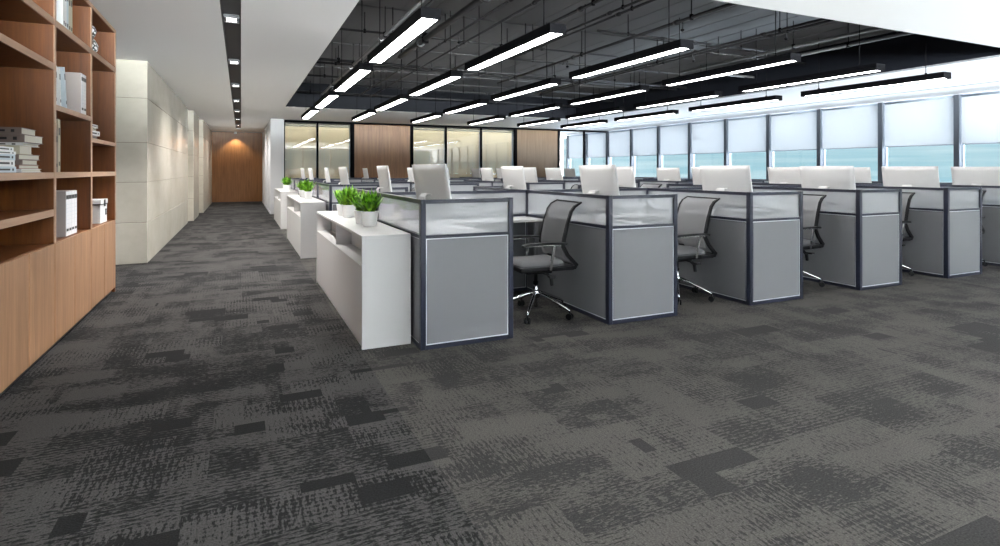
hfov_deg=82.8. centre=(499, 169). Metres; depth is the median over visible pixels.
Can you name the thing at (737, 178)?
desktop computer
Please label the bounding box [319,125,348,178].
glass panel
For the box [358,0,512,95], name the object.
ceiling pipe
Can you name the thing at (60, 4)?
book
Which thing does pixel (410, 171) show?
desktop computer
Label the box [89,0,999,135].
ceiling
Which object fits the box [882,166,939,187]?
desktop computer
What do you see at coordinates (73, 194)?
binder
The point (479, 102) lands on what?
pendant light
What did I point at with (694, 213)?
office chair
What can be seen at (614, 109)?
pendant light
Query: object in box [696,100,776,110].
diffuser
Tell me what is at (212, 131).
trim
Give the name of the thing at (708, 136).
roller blind
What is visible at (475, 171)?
desktop computer
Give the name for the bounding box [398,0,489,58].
ceiling pipe
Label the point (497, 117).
pendant light
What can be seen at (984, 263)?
office chair
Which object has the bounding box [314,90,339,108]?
pendant light
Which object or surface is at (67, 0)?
book
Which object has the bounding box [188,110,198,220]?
stone wall
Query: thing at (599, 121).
pendant light
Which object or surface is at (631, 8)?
ceiling pipe
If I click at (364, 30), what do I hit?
ceiling pipe
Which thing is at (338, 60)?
ceiling pipe
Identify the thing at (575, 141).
roller blind
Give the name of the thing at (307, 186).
potted plant
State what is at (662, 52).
diffuser
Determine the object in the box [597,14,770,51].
ceiling pipe
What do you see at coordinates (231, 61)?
recessed light
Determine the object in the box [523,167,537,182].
desktop computer
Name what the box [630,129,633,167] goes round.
trim
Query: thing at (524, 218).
desk
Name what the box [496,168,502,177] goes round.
desktop computer
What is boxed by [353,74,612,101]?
ceiling pipe
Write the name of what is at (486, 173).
desktop computer
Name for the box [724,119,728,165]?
trim
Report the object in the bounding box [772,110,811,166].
window
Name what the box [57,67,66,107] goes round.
book
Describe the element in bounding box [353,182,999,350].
office cubicles
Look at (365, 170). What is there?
desktop computer
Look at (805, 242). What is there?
seat cushion
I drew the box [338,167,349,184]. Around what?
desktop computer
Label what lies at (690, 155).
trim
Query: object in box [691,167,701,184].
desktop computer
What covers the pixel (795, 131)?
roller blind
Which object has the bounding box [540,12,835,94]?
ceiling pipe
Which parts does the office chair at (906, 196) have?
backrest, frame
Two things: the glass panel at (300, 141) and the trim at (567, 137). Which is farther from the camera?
the trim at (567, 137)
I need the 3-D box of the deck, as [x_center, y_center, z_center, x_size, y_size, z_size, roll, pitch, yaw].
[0.779,-2.163,10.427,8.555,0.115,11.080,0,0,-25]
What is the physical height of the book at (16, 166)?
0.026 m
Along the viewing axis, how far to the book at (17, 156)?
3.72 m
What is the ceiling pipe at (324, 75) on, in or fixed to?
hanging from the deck
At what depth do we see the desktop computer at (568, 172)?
18.18 m
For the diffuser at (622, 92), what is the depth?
9.40 m
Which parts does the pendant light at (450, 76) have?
hanging rod, hanging rod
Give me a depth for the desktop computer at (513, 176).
7.02 m
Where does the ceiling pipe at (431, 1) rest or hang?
hanging from the deck
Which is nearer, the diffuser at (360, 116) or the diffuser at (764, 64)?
the diffuser at (764, 64)
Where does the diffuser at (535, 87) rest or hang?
attached to the pendant light at (550, 82)
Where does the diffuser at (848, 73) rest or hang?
attached to the pendant light at (876, 67)
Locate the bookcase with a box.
[0,0,115,395]
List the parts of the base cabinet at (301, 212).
door, panel, door, panel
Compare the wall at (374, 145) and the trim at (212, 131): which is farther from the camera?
the trim at (212, 131)
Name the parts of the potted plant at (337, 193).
pot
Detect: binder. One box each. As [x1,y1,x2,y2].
[56,190,76,232]
[56,191,68,236]
[58,190,74,234]
[65,72,83,113]
[69,191,71,234]
[84,75,85,114]
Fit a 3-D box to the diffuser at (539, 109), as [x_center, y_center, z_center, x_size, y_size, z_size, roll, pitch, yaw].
[0.700,-1.214,11.820,0.142,0.008,2.056,0,0,-25]
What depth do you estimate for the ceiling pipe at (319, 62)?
11.02 m
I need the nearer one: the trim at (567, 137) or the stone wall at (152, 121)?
the stone wall at (152, 121)
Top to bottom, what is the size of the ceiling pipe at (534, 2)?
0.391 m
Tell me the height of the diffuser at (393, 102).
0.008 m
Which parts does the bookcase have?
door, shelf, shelf, door, shelf, door, shelf, door, shelf, door, shelf, panel, door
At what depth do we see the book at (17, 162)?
3.70 m
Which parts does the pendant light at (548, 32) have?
hanging rod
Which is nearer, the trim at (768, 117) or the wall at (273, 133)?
the trim at (768, 117)
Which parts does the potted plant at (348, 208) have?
pot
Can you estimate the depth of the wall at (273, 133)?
16.86 m
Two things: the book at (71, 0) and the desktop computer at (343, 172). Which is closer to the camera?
the book at (71, 0)
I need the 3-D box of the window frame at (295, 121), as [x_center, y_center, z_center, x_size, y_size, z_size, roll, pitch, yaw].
[-1.192,-0.110,19.639,11.841,2.820,0.085,0,0,-25]
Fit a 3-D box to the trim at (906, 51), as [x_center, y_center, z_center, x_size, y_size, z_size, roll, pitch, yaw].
[0.779,-1.871,10.427,8.155,0.697,10.680,0,0,-25]
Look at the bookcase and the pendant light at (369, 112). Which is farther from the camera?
the pendant light at (369, 112)
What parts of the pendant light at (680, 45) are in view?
hanging rod, hanging rod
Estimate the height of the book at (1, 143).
0.022 m
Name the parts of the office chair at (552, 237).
seat frame, frame, backrest, rail, frame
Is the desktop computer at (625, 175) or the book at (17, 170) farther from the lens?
the desktop computer at (625, 175)
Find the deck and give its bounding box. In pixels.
[303,0,899,97]
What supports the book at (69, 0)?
on the bookcase
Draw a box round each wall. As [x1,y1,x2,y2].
[116,59,187,264]
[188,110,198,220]
[199,120,211,212]
[262,119,283,213]
[289,177,579,194]
[309,178,763,210]
[349,131,562,177]
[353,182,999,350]
[354,124,409,177]
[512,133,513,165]
[517,130,556,176]
[560,90,999,138]
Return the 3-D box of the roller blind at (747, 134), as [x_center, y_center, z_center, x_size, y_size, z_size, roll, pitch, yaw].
[6.964,-0.992,15.965,0.044,0.988,1.352,0,0,-25]
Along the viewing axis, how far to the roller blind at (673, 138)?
18.64 m
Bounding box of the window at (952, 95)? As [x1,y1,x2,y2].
[885,95,952,182]
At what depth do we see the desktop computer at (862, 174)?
9.62 m
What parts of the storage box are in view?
lid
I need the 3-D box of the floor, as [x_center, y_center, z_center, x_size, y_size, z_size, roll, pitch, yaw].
[0.865,1.360,11.940,15.300,0.120,29.400,0,0,-25]
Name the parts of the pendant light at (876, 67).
hanging rod, hanging rod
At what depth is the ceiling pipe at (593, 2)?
6.48 m
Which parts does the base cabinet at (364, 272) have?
panel, door, door, panel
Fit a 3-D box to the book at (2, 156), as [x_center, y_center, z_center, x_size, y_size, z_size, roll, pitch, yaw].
[-3.003,-0.077,3.317,0.172,0.034,0.280,0,0,-21]
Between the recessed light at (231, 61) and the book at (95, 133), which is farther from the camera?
the recessed light at (231, 61)
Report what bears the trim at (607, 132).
attached to the wall
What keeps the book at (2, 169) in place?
on the bookcase
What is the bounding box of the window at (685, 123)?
[661,123,687,178]
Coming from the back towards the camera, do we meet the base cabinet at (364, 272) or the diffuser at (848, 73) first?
the diffuser at (848, 73)
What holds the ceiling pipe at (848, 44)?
hanging from the deck
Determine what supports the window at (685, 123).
in the wall
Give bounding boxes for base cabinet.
[274,188,297,228]
[287,195,325,258]
[317,211,410,349]
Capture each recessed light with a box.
[223,14,239,23]
[228,59,239,64]
[231,83,239,86]
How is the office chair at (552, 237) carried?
on the floor
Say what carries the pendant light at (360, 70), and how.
hanging from the deck
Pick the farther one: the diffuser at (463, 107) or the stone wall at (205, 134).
the stone wall at (205, 134)
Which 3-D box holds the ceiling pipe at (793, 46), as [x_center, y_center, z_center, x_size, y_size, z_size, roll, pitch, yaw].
[4.051,-1.921,8.338,0.051,0.399,4.000,0,0,-25]
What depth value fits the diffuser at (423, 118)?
13.58 m
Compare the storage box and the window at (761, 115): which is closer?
the storage box
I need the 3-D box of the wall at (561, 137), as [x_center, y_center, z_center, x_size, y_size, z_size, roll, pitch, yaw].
[8.268,-1.550,13.784,0.300,0.220,26.600,0,0,-25]
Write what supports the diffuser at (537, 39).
attached to the pendant light at (548, 32)
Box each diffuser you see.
[302,111,317,118]
[315,95,336,107]
[336,70,369,90]
[355,113,374,120]
[370,18,436,62]
[378,99,406,110]
[411,77,459,95]
[412,116,438,122]
[448,103,482,113]
[468,33,561,69]
[495,84,556,99]
[515,107,557,115]
[569,111,617,118]
[574,48,686,77]
[575,90,641,104]
[640,96,714,107]
[668,61,794,85]
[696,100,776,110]
[744,70,876,91]
[807,78,945,96]
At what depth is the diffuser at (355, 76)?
7.60 m
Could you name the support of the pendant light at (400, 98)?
hanging from the deck
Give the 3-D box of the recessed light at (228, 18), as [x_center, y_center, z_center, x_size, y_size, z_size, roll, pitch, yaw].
[-2.752,-1.551,5.812,0.148,0.038,0.210,0,0,-25]
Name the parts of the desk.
leg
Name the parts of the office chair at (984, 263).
frame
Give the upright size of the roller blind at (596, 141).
0.988 m
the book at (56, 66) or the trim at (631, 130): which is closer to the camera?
the book at (56, 66)
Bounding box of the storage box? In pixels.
[92,198,107,223]
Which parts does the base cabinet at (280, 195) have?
door, door, panel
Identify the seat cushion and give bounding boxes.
[513,254,563,267]
[678,245,704,255]
[803,239,814,245]
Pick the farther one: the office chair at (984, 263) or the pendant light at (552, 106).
the pendant light at (552, 106)
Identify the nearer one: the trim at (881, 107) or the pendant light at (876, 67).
the pendant light at (876, 67)
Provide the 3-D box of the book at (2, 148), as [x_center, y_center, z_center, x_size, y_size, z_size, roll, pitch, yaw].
[-2.996,-0.126,3.315,0.162,0.026,0.270,0,0,-24]
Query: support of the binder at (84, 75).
on the bookcase
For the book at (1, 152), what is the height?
0.018 m
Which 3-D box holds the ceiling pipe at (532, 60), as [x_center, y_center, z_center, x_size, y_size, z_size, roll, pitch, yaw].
[1.651,-1.974,10.100,3.400,0.291,0.045,0,0,-25]
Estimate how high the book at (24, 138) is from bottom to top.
0.052 m
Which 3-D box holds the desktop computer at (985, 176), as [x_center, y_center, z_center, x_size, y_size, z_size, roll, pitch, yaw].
[6.886,0.226,8.139,0.198,0.547,0.670,0,0,-26]
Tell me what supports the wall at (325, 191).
on the floor
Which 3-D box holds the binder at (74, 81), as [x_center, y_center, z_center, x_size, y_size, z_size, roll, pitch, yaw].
[-3.759,-0.660,4.879,0.275,0.360,0.078,0,0,-25]
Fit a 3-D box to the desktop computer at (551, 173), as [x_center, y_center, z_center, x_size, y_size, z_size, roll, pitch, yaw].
[1.223,0.226,12.687,0.198,0.547,0.670,0,0,-27]
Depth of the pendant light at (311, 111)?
12.14 m
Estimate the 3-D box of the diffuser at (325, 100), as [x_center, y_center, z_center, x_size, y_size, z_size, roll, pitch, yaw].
[-3.102,-1.214,10.083,0.142,0.008,2.056,0,0,-25]
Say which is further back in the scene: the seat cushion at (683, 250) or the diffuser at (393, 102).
the diffuser at (393, 102)
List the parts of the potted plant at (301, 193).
pot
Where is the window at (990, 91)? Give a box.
[962,91,993,166]
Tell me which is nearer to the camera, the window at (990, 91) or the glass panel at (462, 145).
the window at (990, 91)
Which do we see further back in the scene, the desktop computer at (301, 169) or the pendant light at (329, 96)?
the desktop computer at (301, 169)
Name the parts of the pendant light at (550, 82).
hanging rod, hanging rod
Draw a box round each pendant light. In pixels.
[301,106,319,118]
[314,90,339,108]
[333,30,372,91]
[352,73,376,120]
[367,0,440,63]
[374,70,409,110]
[408,11,462,95]
[410,89,442,122]
[443,83,488,113]
[465,0,565,70]
[467,89,505,124]
[491,23,560,100]
[509,103,562,116]
[517,87,560,126]
[560,95,607,127]
[565,70,625,118]
[568,57,648,104]
[569,0,693,78]
[614,74,678,120]
[633,42,721,108]
[662,10,800,86]
[688,95,781,111]
[738,24,884,91]
[801,35,950,96]
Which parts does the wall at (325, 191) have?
glass pane, rail, glass pane, post, rail, glass pane, rail, glass pane, rail, glass pane, rail, glass pane, glass pane, post, rail, glass pane, rail, glass pane, rail, glass pane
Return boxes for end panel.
[212,132,261,201]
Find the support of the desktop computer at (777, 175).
on the desk
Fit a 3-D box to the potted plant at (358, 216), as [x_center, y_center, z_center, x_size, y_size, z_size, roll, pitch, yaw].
[-1.229,0.320,5.050,0.247,0.316,0.223,0,0,7]
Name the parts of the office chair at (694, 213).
frame, seat frame, backrest, rail, frame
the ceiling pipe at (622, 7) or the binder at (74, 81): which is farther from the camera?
the ceiling pipe at (622, 7)
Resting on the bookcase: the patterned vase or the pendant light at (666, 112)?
the patterned vase
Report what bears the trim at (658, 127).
attached to the wall
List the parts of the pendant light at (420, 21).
hanging rod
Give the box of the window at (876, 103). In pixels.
[823,103,877,165]
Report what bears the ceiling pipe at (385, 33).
hanging from the deck
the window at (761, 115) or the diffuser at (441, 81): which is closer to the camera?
the diffuser at (441, 81)
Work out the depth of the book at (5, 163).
3.38 m
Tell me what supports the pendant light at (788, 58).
hanging from the deck
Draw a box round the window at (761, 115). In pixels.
[729,115,763,165]
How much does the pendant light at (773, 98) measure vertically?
0.920 m
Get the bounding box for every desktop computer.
[300,168,305,178]
[307,168,313,179]
[323,167,330,182]
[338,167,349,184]
[362,168,368,177]
[376,166,391,191]
[407,168,413,181]
[412,164,451,199]
[471,168,480,177]
[480,168,493,180]
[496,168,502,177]
[501,166,526,189]
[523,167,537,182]
[545,168,562,179]
[564,169,575,176]
[579,165,619,194]
[616,166,635,186]
[656,168,680,180]
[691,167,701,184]
[700,165,752,191]
[767,167,800,183]
[799,166,855,189]
[854,167,871,182]
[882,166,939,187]
[951,167,999,185]
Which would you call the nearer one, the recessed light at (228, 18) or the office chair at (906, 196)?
the recessed light at (228, 18)
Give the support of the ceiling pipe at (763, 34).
hanging from the deck
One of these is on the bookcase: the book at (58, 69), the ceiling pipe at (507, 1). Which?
the book at (58, 69)
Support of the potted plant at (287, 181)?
on the base cabinet at (280, 195)
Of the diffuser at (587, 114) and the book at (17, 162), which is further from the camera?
the diffuser at (587, 114)
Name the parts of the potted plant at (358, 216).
pot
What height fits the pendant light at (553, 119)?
0.920 m
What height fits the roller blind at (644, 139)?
0.988 m
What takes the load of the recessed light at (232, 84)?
attached to the trim at (232, 31)
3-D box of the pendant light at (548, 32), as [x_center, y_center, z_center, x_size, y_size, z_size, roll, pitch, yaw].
[0.080,-1.660,5.924,0.166,0.920,2.080,0,0,-25]
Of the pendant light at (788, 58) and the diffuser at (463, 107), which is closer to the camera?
the pendant light at (788, 58)
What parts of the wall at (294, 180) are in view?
glass pane, rail, glass pane, rail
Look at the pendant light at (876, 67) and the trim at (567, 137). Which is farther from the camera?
the trim at (567, 137)
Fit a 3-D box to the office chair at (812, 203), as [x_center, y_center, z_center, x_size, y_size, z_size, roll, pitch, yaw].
[3.262,0.789,6.481,0.715,1.020,0.680,0,0,-28]
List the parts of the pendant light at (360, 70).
hanging rod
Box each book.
[0,127,35,135]
[0,134,42,143]
[0,142,39,147]
[0,145,32,154]
[0,146,13,151]
[0,151,15,154]
[0,154,14,159]
[0,160,14,166]
[0,166,15,172]
[15,154,39,159]
[15,160,37,164]
[15,165,38,168]
[16,169,40,171]
[56,0,64,26]
[56,66,56,103]
[56,119,59,171]
[56,129,57,171]
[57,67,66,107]
[57,68,60,105]
[65,0,66,27]
[67,0,68,29]
[69,0,70,31]
[71,0,71,31]
[92,130,99,135]
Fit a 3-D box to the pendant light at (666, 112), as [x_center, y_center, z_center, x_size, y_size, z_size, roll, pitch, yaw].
[3.310,-1.660,13.014,0.166,0.920,2.080,0,0,-25]
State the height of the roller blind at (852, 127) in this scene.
0.988 m
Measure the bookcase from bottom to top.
2.800 m
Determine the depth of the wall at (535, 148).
20.79 m
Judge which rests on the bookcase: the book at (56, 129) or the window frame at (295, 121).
the book at (56, 129)
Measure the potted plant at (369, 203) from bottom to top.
0.331 m
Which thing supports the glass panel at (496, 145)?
attached to the wall at (374, 145)
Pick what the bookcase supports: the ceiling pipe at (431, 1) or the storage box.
the storage box
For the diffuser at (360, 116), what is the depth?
12.82 m
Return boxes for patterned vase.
[92,23,98,51]
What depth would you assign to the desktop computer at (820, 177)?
6.72 m
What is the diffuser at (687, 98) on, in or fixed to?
attached to the pendant light at (710, 94)
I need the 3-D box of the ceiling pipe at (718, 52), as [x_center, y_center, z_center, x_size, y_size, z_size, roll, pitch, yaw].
[4.152,-1.973,9.319,2.500,0.294,0.051,0,0,-25]
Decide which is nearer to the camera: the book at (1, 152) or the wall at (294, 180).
the book at (1, 152)
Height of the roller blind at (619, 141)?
0.988 m
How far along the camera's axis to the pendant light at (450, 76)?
7.93 m
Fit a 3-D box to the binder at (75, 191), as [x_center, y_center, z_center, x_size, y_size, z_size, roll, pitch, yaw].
[-3.666,0.348,4.675,0.275,0.360,0.076,0,0,-25]
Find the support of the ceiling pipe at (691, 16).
hanging from the deck
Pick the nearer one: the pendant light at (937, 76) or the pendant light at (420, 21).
the pendant light at (420, 21)
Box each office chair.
[513,199,581,323]
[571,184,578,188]
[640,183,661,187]
[678,196,719,304]
[803,194,826,286]
[902,192,914,275]
[982,190,987,265]
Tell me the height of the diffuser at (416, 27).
0.008 m
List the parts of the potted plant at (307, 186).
pot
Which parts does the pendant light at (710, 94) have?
hanging rod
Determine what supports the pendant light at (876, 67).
hanging from the deck
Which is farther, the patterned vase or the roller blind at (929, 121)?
the roller blind at (929, 121)
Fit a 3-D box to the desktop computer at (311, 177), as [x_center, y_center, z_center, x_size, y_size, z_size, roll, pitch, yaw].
[-4.376,0.226,13.173,0.198,0.547,0.670,0,0,-25]
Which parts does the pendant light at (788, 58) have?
hanging rod, hanging rod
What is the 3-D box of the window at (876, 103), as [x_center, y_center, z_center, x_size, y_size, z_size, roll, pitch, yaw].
[8.264,-0.600,13.314,0.050,1.800,1.456,0,0,-25]
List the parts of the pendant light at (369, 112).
hanging rod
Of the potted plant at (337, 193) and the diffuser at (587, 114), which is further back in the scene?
the diffuser at (587, 114)
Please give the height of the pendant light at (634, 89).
0.920 m
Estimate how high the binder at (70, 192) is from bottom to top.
0.360 m
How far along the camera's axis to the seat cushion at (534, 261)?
4.95 m
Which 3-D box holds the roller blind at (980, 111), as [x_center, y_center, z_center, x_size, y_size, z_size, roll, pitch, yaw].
[9.418,-0.992,10.595,0.044,0.988,1.352,0,0,-25]
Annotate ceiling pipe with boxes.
[296,81,582,107]
[307,64,620,96]
[317,61,676,89]
[318,45,686,88]
[321,0,424,94]
[331,0,434,89]
[340,12,617,57]
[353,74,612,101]
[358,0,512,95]
[371,0,540,95]
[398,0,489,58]
[447,0,602,71]
[497,0,735,83]
[508,58,667,73]
[511,0,655,58]
[525,0,642,33]
[534,11,826,93]
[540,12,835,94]
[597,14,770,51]
[680,21,883,72]
[694,37,804,63]
[729,23,913,77]
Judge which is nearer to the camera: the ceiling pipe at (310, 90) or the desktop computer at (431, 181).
the desktop computer at (431, 181)
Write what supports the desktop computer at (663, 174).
on the desk
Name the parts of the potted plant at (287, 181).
pot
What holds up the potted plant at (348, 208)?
on the base cabinet at (364, 272)
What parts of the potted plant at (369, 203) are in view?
pot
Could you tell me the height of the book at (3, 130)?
0.044 m
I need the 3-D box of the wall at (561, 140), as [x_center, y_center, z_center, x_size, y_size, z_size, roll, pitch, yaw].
[-2.849,-0.110,23.436,12.500,2.820,0.200,0,0,-25]
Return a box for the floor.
[0,202,999,545]
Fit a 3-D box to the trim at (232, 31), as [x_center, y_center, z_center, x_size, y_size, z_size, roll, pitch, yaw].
[-4.205,-1.565,8.991,0.215,0.089,26.650,0,0,-25]
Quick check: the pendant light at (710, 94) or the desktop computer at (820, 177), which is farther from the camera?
the pendant light at (710, 94)
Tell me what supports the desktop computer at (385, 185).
on the desk
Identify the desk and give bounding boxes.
[513,216,542,280]
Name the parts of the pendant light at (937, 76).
hanging rod, hanging rod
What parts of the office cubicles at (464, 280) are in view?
rail, rail, glass pane, rail, glass pane, solid panel, post, rail, glass pane, solid panel, glass pane, rail, rail, rail, post, solid panel, post, solid panel, rail, glass pane, rail, glass pane, post, solid panel, glass pane, rail, post, rail, rail, rail, glass pane, solid panel, post, solid panel, glass pane, rail, rail, rail, post, rail, glass pane, solid panel, post, rail, solid panel, glass pane, rail, rail, glass pane, post, solid panel, post, glass pane, solid panel, rail, rail, glass pane, post, solid panel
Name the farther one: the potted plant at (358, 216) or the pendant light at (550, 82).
the pendant light at (550, 82)
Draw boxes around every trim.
[212,131,261,202]
[220,0,240,127]
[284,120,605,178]
[286,0,999,118]
[566,136,569,168]
[576,55,999,129]
[585,134,588,164]
[606,131,609,164]
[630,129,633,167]
[657,126,660,167]
[688,123,692,178]
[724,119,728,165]
[766,114,771,178]
[817,109,822,165]
[878,102,885,180]
[953,94,962,166]
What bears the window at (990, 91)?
in the wall
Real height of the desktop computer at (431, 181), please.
0.547 m
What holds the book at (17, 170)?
on the bookcase
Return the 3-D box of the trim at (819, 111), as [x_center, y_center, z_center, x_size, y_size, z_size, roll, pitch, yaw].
[7.875,-0.598,13.947,0.120,1.795,0.100,0,0,-25]
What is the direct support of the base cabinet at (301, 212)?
on the floor
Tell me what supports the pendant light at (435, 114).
hanging from the deck
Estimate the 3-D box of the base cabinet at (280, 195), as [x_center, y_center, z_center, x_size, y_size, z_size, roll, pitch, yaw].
[-5.233,0.889,13.798,0.362,0.822,2.750,0,0,-25]
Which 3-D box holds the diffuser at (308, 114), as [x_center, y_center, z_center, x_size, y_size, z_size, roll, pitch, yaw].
[-4.172,-1.214,12.425,0.142,0.008,2.056,0,0,-25]
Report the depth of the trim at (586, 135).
23.30 m
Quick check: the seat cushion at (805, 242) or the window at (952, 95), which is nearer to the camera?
the seat cushion at (805, 242)
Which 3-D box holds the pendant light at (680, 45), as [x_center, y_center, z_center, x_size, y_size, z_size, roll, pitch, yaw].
[1.412,-1.660,6.533,0.166,0.920,2.080,0,0,-25]
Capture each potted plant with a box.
[282,177,291,190]
[295,179,306,196]
[302,180,316,198]
[334,190,342,215]
[335,185,360,217]
[347,189,368,223]
[355,189,383,226]
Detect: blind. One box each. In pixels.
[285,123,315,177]
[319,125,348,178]
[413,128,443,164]
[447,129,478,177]
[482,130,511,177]
[569,134,582,158]
[588,133,605,157]
[609,129,629,156]
[633,127,656,155]
[660,123,687,154]
[691,120,723,153]
[728,115,765,152]
[771,110,816,150]
[822,104,877,149]
[884,96,952,147]
[961,91,999,144]
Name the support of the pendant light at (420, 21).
hanging from the deck
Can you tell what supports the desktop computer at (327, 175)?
on the desk
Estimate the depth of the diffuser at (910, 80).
8.26 m
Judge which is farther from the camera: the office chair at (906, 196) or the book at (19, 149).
the office chair at (906, 196)
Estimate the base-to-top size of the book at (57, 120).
0.400 m

